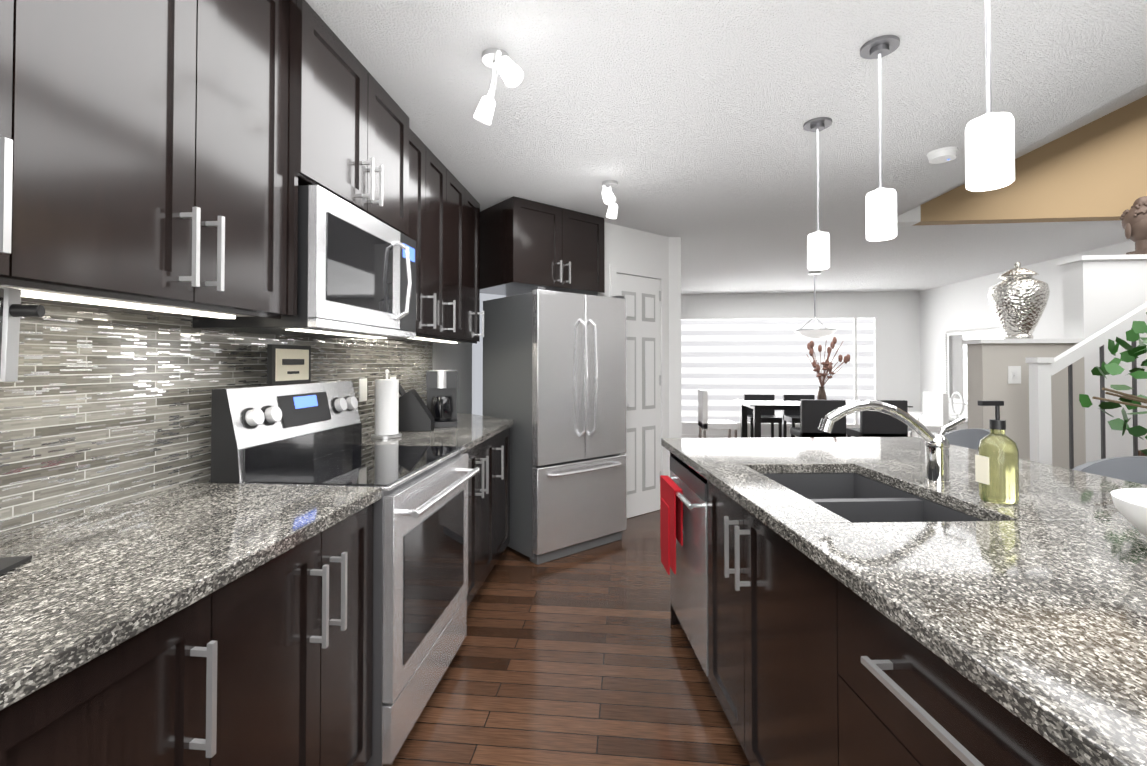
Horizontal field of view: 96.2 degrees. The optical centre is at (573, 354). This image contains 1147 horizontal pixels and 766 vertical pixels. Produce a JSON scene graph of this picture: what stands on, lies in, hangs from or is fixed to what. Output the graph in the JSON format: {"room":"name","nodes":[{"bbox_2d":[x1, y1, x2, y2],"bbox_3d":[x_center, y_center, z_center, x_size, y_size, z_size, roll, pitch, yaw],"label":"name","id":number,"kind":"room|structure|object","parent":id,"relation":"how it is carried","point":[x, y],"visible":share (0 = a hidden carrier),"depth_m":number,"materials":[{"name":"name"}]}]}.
{"room":"dining room and kitchen","nodes":[
{"label":"dining room and kitchen","id":0,"kind":"room"},
{"bbox_2d":[433,343,471,413],"bbox_3d":[-1.366,0.099,0.891,0.120,2.440,7.600,0,-1,6],"label":"wall","id":1,"kind":"structure","parent":0,"point":[453,356],"depth_m":4.34,"materials":[{"name":"white paint"}]},
{"bbox_2d":[0,0,71,291],"bbox_3d":[-1.144,-0.626,0.710,0.349,0.986,0.495,0,-1,6],"label":"upper cabinet","id":2,"kind":"object","parent":1,"relation":"attached to","point":[36,35],"depth_m":0.91,"materials":[{"name":"brown wood"}]},
{"bbox_2d":[0,0,295,319],"bbox_3d":[-1.092,-0.619,1.219,0.349,0.986,0.775,0,-1,6],"label":"upper cabinet","id":3,"kind":"object","parent":1,"relation":"attached to","point":[182,194],"depth_m":1.21,"materials":[{"name":"brown wood"}]},
{"bbox_2d":[0,301,432,535],"bbox_3d":[-1.258,0.295,1.289,0.012,0.860,4.820,0,-1,6],"label":"backsplash","id":4,"kind":"structure","parent":1,"relation":"attached to","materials":[{"name":"tile"}]},
{"bbox_2d":[288,0,411,238],"bbox_3d":[-0.993,-0.825,2.000,0.389,0.550,0.794,0,-1,6],"label":"upper cabinet","id":5,"kind":"object","parent":1,"relation":"attached to","point":[348,138],"depth_m":1.84,"materials":[{"name":"brown wood"}]},
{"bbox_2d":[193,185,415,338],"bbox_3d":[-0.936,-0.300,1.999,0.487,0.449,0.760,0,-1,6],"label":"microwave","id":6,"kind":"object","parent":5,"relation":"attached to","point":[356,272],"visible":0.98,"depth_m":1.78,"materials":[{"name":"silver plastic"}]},
{"bbox_2d":[360,131,435,339],"bbox_3d":[-0.954,-0.598,2.572,0.349,0.986,0.358,0,-1,6],"label":"upper cabinet","id":7,"kind":"object","parent":1,"relation":"attached to","point":[423,160],"depth_m":2.64,"materials":[{"name":"brown wood"}]},
{"bbox_2d":[404,174,471,343],"bbox_3d":[-0.893,-0.589,3.166,0.349,0.986,0.464,0,-1,6],"label":"upper cabinet","id":8,"kind":"object","parent":1,"relation":"attached to","point":[461,198],"depth_m":3.27,"materials":[{"name":"brown wood"}]},
{"bbox_2d":[432,157,451,339],"bbox_3d":[-0.926,-0.594,2.843,0.349,0.986,0.434,0,-1,6],"label":"upper cabinet","id":9,"kind":"object","parent":1,"relation":"attached to","point":[442,194],"depth_m":2.92,"materials":[{"name":"brown wood"}]},
{"bbox_2d":[472,196,483,343],"bbox_3d":[-0.861,-0.585,3.478,0.349,0.986,0.412,0,-1,6],"label":"upper cabinet","id":10,"kind":"object","parent":1,"relation":"attached to","point":[476,313],"depth_m":3.59,"materials":[{"name":"brown wood"}]},
{"bbox_2d":[383,510,750,765],"bbox_3d":[2.444,1.372,2.744,10.500,0.050,12.100,0,-1,6],"label":"floor","id":11,"kind":"structure","parent":0,"point":[588,657],"depth_m":2.12,"materials":[{"name":"brown wood"}]},
{"bbox_2d":[0,700,31,765],"bbox_3d":[-1.040,0.873,0.424,0.609,0.880,0.498,0,-1,6],"label":"base cabinet","id":12,"kind":"object","parent":11,"relation":"on","point":[16,724],"depth_m":0.66,"materials":[{"name":"brown wood"}]},
{"bbox_2d":[32,576,247,765],"bbox_3d":[-1.002,0.878,0.802,0.609,0.880,0.498,0,-1,6],"label":"base cabinet","id":13,"kind":"object","parent":11,"relation":"on","point":[175,695],"depth_m":0.87,"materials":[{"name":"brown wood"}]},
{"bbox_2d":[0,480,381,715],"bbox_3d":[-1.049,0.407,0.239,0.636,0.034,2.776,0,-1,6],"label":"countertop","id":14,"kind":"structure","parent":13,"relation":"on","point":[78,588],"depth_m":1.01,"materials":[{"name":"grey stone"}]},
{"bbox_2d":[248,524,343,765],"bbox_3d":[-0.965,0.884,1.165,0.609,0.880,0.468,0,-1,6],"label":"base cabinet","id":15,"kind":"object","parent":11,"relation":"on","point":[296,601],"depth_m":1.23,"materials":[{"name":"brown wood"}]},
{"bbox_2d":[211,344,479,765],"bbox_3d":[-0.788,0.650,1.990,0.675,1.371,0.765,0,-1,6],"label":"stove","id":16,"kind":"object","parent":11,"relation":"on","point":[290,423],"visible":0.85,"depth_m":1.81,"materials":[{"name":"grey metal"}]},
{"bbox_2d":[340,504,373,765],"bbox_3d":[-0.936,0.888,1.447,0.609,0.880,0.335,0,-1,6],"label":"base cabinet","id":17,"kind":"object","parent":11,"relation":"on","point":[356,677],"depth_m":1.51,"materials":[{"name":"brown wood"}]},
{"bbox_2d":[376,436,499,606],"bbox_3d":[-0.802,0.908,2.753,0.609,0.880,0.755,0,-1,6],"label":"base cabinet","id":18,"kind":"object","parent":11,"relation":"on","point":[484,487],"depth_m":2.80,"materials":[{"name":"brown wood"}]},
{"bbox_2d":[362,412,513,453],"bbox_3d":[-0.745,0.451,3.206,0.636,0.034,1.654,0,-1,6],"label":"countertop","id":19,"kind":"structure","parent":18,"relation":"on","point":[465,430],"depth_m":2.82,"materials":[{"name":"grey stone"}]},
{"bbox_2d":[371,370,401,438],"bbox_3d":[-0.964,0.251,2.657,0.150,0.347,0.150,0,-1,6],"label":"paper towel","id":20,"kind":"object","parent":19,"relation":"on","point":[386,390],"depth_m":2.61,"materials":[{"name":"white paper"}]},
{"bbox_2d":[500,428,509,555],"bbox_3d":[-0.752,0.915,3.245,0.609,0.880,0.469,0,-1,6],"label":"base cabinet","id":21,"kind":"object","parent":11,"relation":"on","point":[504,436],"depth_m":3.33,"materials":[{"name":"brown wood"}]},
{"bbox_2d":[483,286,626,564],"bbox_3d":[-0.125,0.465,3.793,0.800,1.795,0.798,1,-1,-39],"label":"fridge","id":22,"kind":"object","parent":11,"relation":"on","point":[554,375],"visible":0.98,"depth_m":3.49,"materials":[{"name":"grey metal"}]},
{"bbox_2d":[698,389,737,437],"bbox_3d":[2.001,0.954,7.169,0.460,0.920,0.460,0,-1,6],"label":"dining chair","id":23,"kind":"object","parent":11,"relation":"on","point":[704,423],"visible":0.71,"depth_m":6.97,"materials":[{"name":"white paint"}]},
{"bbox_2d":[743,394,781,437],"bbox_3d":[2.900,1.025,7.901,0.460,0.800,0.460,0,-1,6],"label":"dining chair","id":24,"kind":"object","parent":11,"relation":"on","point":[769,416],"visible":0.5,"depth_m":8.04,"materials":[{"name":"black wood"}]},
{"bbox_2d":[783,394,814,437],"bbox_3d":[3.497,1.024,7.840,0.460,0.800,0.460,0,-1,6],"label":"dining chair","id":25,"kind":"object","parent":11,"relation":"on","point":[792,417],"visible":0.33,"depth_m":8.01,"materials":[{"name":"black wood"}]},
{"bbox_2d":[790,400,845,437],"bbox_3d":[2.976,0.970,6.285,0.500,0.860,0.460,0,-1,6],"label":"dining chair","id":26,"kind":"object","parent":11,"relation":"on","point":[813,413],"visible":0.46,"depth_m":6.07,"materials":[{"name":"grey leather"}]},
{"bbox_2d":[734,399,912,437],"bbox_3d":[3.339,1.037,7.081,2.000,0.750,1.000,0,-1,6],"label":"dining table","id":27,"kind":"object","parent":11,"relation":"on","point":[757,406],"visible":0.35,"depth_m":6.83,"materials":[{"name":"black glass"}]},
{"bbox_2d":[807,337,849,399],"bbox_3d":[3.474,0.206,7.088,0.554,0.909,0.668,0,-1,6],"label":"flower vase","id":28,"kind":"object","parent":27,"relation":"on","point":[827,366],"visible":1,"depth_m":7.05,"materials":[{"name":"brown metal"}]},
{"bbox_2d":[660,452,1011,765],"bbox_3d":[1.019,0.878,0.821,1.530,0.880,3.680,0,-1,6],"label":"kitchen island","id":29,"kind":"object","parent":11,"relation":"on","point":[798,680],"depth_m":1.41,"materials":[{"name":"brown wood"}]},
{"bbox_2d":[660,475,682,574],"bbox_3d":[0.444,0.782,2.346,0.077,0.397,0.292,0,-1,6],"label":"towel","id":30,"kind":"object","parent":29,"relation":"hanging from","point":[671,507],"depth_m":2.31,"materials":[{"name":"red fabric"}]},
{"bbox_2d":[670,456,707,675],"bbox_3d":[0.758,0.920,2.277,0.708,0.840,0.672,0,-1,6],"label":"dishwasher","id":31,"kind":"object","parent":29,"relation":"in","point":[688,489],"depth_m":2.18,"materials":[{"name":"silver metal"}]},
{"bbox_2d":[661,437,1146,765],"bbox_3d":[1.176,0.436,0.823,1.817,0.075,3.780,0,-1,6],"label":"island countertop","id":32,"kind":"structure","parent":29,"relation":"on","point":[1027,629],"depth_m":0.93,"materials":[{"name":"grey stone"}]},
{"bbox_2d":[763,473,983,522],"bbox_3d":[0.869,0.552,1.595,0.542,0.212,0.779,0,-1,6],"label":"sink","id":33,"kind":"object","parent":32,"relation":"in","point":[855,497],"depth_m":1.60,"materials":[{"name":"grey metal"}]},
{"bbox_2d":[820,404,965,483],"bbox_3d":[1.033,0.287,1.642,0.472,0.247,0.130,0,-1,6],"label":"faucet","id":34,"kind":"object","parent":32,"relation":"on","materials":[{"name":"silver metal"}]},
{"bbox_2d":[975,401,1018,504],"bbox_3d":[1.178,0.268,1.432,0.094,0.277,0.087,0,-1,6],"label":"soap bottle","id":35,"kind":"object","parent":32,"relation":"on","point":[997,459],"depth_m":1.40,"materials":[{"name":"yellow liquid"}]},
{"bbox_2d":[1110,488,1146,535],"bbox_3d":[1.254,0.347,0.993,0.299,0.105,0.299,0,-1,6],"label":"bowl","id":36,"kind":"object","parent":32,"relation":"on","point":[1131,503],"depth_m":1.06,"materials":[{"name":"white ceramic"}]},
{"bbox_2d":[846,400,907,436],"bbox_3d":[3.653,0.969,6.216,0.500,0.860,0.460,0,-1,6],"label":"dining chair","id":37,"kind":"object","parent":11,"relation":"on","point":[876,424],"visible":0.38,"depth_m":5.99,"materials":[{"name":"grey leather"}]},
{"bbox_2d":[908,392,948,436],"bbox_3d":[4.647,0.960,6.899,0.460,0.900,0.460,0,-1,6],"label":"dining chair","id":38,"kind":"object","parent":11,"relation":"on","point":[935,411],"visible":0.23,"depth_m":6.78,"materials":[{"name":"white paint"}]},
{"bbox_2d":[908,411,967,438],"bbox_3d":[5.223,1.143,7.290,0.425,0.545,1.320,0,-1,6],"label":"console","id":39,"kind":"object","parent":11,"relation":"on","point":[918,416],"visible":0.12,"depth_m":7.35,"materials":[{"name":"white paint"}]},
{"bbox_2d":[950,392,964,418],"bbox_3d":[5.150,0.680,6.902,0.100,0.366,0.271,0,-1,6],"label":"decorative sculpture","id":40,"kind":"object","parent":39,"relation":"on","point":[957,416],"visible":0.98,"depth_m":6.89,"materials":[{"name":"white ceramic"}]},
{"bbox_2d":[944,428,989,449],"bbox_3d":[2.241,0.896,3.004,0.424,0.910,0.429,0,-1,6],"label":"bar stool","id":41,"kind":"object","parent":11,"relation":"on","point":[970,438],"depth_m":3.10,"materials":[{"name":"fabric"}]},
{"bbox_2d":[1025,302,1146,468],"bbox_3d":[4.130,-0.119,3.178,2.662,2.945,0.453,0,-1,6],"label":"staircase","id":42,"kind":"structure","parent":11,"relation":"on","point":[1042,370],"depth_m":3.09,"materials":[{"name":"white wood"}]},
{"bbox_2d":[1072,456,1146,484],"bbox_3d":[2.233,0.883,2.140,0.425,0.910,0.430,0,-1,6],"label":"bar stool","id":43,"kind":"object","parent":11,"relation":"on","point":[1130,468],"visible":0.08,"depth_m":2.23,"materials":[{"name":"grey fabric"}]},
{"bbox_2d":[1079,312,1146,455],"bbox_3d":[2.778,0.532,2.157,1.059,1.612,0.648,0,-1,6],"label":"ficus tree","id":44,"kind":"object","parent":11,"relation":"on","point":[1113,367],"visible":0.98,"depth_m":2.28,"materials":[{"name":"green plant"}]},
{"bbox_2d":[592,222,668,475],"bbox_3d":[0.325,0.152,4.430,1.025,2.440,0.679,0,-1,6],"label":"wall","id":45,"kind":"structure","parent":0,"point":[626,246],"depth_m":4.42,"materials":[{"name":"white paint"}]},
{"bbox_2d":[480,196,604,295],"bbox_3d":[-0.271,-0.777,3.992,0.840,0.585,0.683,1,-1,-39],"label":"upper cabinet","id":46,"kind":"object","parent":45,"relation":"attached to","point":[526,245],"visible":1,"depth_m":3.72,"materials":[{"name":"black wood"}]},
{"bbox_2d":[610,263,666,474],"bbox_3d":[0.565,0.316,4.389,0.684,2.112,0.018,1,-1,-39],"label":"door frame","id":47,"kind":"structure","parent":45,"relation":"attached to","point":[615,269],"depth_m":4.57,"materials":[{"name":"white paint"}]},
{"bbox_2d":[617,273,660,517],"bbox_3d":[0.550,0.350,4.393,0.421,2.036,0.447,0,-1,6],"label":"pantry door","id":48,"kind":"structure","parent":45,"relation":"in","point":[642,296],"depth_m":4.42,"materials":[{"name":"white paint"}]},
{"bbox_2d":[669,237,681,476],"bbox_3d":[0.971,0.164,5.192,0.115,2.440,1.110,0,-1,6],"label":"wall","id":49,"kind":"structure","parent":0,"point":[675,429],"depth_m":4.64,"materials":[{"name":"white paint"}]},
{"bbox_2d":[305,0,1146,294],"bbox_3d":[3.141,-2.429,2.731,9.100,2.671,12.100,0,-1,6],"label":"ceiling","id":50,"kind":"structure","parent":0,"point":[685,120],"depth_m":2.29,"materials":[{"name":"white paint"}]},
{"bbox_2d":[473,48,522,124],"bbox_3d":[-0.287,-1.009,1.899,0.099,0.193,0.396,0,-1,-25],"label":"track spotlight","id":51,"kind":"object","parent":50,"relation":"attached to","point":[504,65],"visible":1,"depth_m":1.87,"materials":[{"name":"silver metal"}]},
{"bbox_2d":[602,180,617,218],"bbox_3d":[0.230,-0.989,3.243,0.100,0.193,0.396,0,-1,6],"label":"track spotlight","id":52,"kind":"object","parent":50,"relation":"attached to","point":[609,198],"visible":1,"depth_m":3.21,"materials":[{"name":"silver metal"}]},
{"bbox_2d":[794,271,836,338],"bbox_3d":[3.019,-0.618,6.435,0.486,0.840,0.486,0,-1,6],"label":"chandelier","id":53,"kind":"object","parent":50,"relation":"hanging from","point":[817,333],"visible":1,"depth_m":6.33,"materials":[{"name":"white glass"}]},
{"bbox_2d":[803,117,831,270],"bbox_3d":[1.158,-0.751,2.435,0.124,0.694,0.124,0,-1,6],"label":"pendant light","id":54,"kind":"object","parent":50,"relation":"hanging from","point":[818,249],"visible":1,"depth_m":2.41,"materials":[{"name":"white glass"}]},
{"bbox_2d":[860,35,899,240],"bbox_3d":[1.097,-0.760,1.839,0.124,0.694,0.124,0,-1,6],"label":"pendant light","id":55,"kind":"object","parent":50,"relation":"hanging from","point":[881,213],"visible":0.98,"depth_m":1.81,"materials":[{"name":"white glass"}]},
{"bbox_2d":[927,147,958,163],"bbox_3d":[1.992,-1.071,2.777,0.140,0.043,0.140,0,-1,6],"label":"smoke detector","id":56,"kind":"object","parent":50,"relation":"attached to","point":[942,155],"visible":0.98,"depth_m":2.74,"materials":[{"name":"white paint"}]},
{"bbox_2d":[965,0,1014,191],"bbox_3d":[1.041,-0.768,1.292,0.124,0.694,0.124,0,-1,6],"label":"pendant light","id":57,"kind":"object","parent":50,"relation":"hanging from","point":[989,151],"visible":1,"depth_m":1.26,"materials":[{"name":"white glass"}]},
{"bbox_2d":[681,291,920,436],"bbox_3d":[3.733,0.213,8.486,9.100,2.440,0.150,0,-1,6],"label":"wall","id":58,"kind":"structure","parent":0,"point":[897,348],"depth_m":8.30,"materials":[{"name":"white paint"}]},
{"bbox_2d":[682,434,798,437],"bbox_3d":[3.650,1.382,8.394,3.750,0.100,0.015,0,-1,6],"label":"baseboard","id":59,"kind":"structure","parent":58,"relation":"attached to","point":[708,436],"depth_m":8.50,"materials":[{"name":"white paint"}]},
{"bbox_2d":[681,312,878,424],"bbox_3d":[3.326,0.228,8.442,3.160,1.810,0.100,0,-1,6],"label":"window blinds","id":60,"kind":"object","parent":58,"relation":"attached to","point":[727,359],"visible":0.71,"depth_m":8.48,"materials":[{"name":"grey plastic"}]},
{"bbox_2d":[897,95,1146,225],"bbox_3d":[5.111,-2.340,3.815,5.400,2.616,0.120,0,-1,6],"label":"wall","id":61,"kind":"structure","parent":0,"point":[1095,170],"depth_m":3.88,"materials":[{"name":"beige paint"}]},
{"bbox_2d":[920,240,1134,417],"bbox_3d":[5.392,0.178,6.131,0.120,2.440,4.800,0,-1,6],"label":"wall","id":62,"kind":"structure","parent":0,"point":[962,303],"depth_m":7.00,"materials":[{"name":"white paint"}]},
{"bbox_2d":[944,323,1004,407],"bbox_3d":[5.370,0.169,6.837,0.061,1.120,1.400,0,-1,6],"label":"door frame","id":63,"kind":"structure","parent":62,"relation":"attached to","point":[955,363],"depth_m":7.23,"materials":[{"name":"white paint"}]},
{"bbox_2d":[961,254,1146,468],"bbox_3d":[4.144,0.345,3.478,2.705,2.025,0.205,0,-1,6],"label":"wall","id":64,"kind":"structure","parent":0,"point":[1100,292],"depth_m":3.48,"materials":[{"name":"grey paint"}]},
{"bbox_2d":[1008,366,1020,383],"bbox_3d":[3.013,0.139,3.511,0.080,0.120,0.015,0,-1,6],"label":"light switch","id":65,"kind":"object","parent":64,"relation":"attached to","point":[1014,374],"visible":1,"depth_m":3.51,"materials":[{"name":"white plastic"}]},
{"bbox_2d":[988,262,1049,338],"bbox_3d":[3.101,-0.377,3.588,0.330,0.540,0.330,0,-1,6],"label":"urn","id":66,"kind":"object","parent":64,"relation":"on","point":[1018,296],"visible":0.94,"depth_m":3.50,"materials":[{"name":"silver metal"}]},
{"bbox_2d":[1119,196,1146,254],"bbox_3d":[3.909,-0.876,3.520,0.225,0.415,0.241,0,-1,6],"label":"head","id":67,"kind":"object","parent":64,"relation":"on","point":[1134,221],"visible":1,"depth_m":3.50}
]}

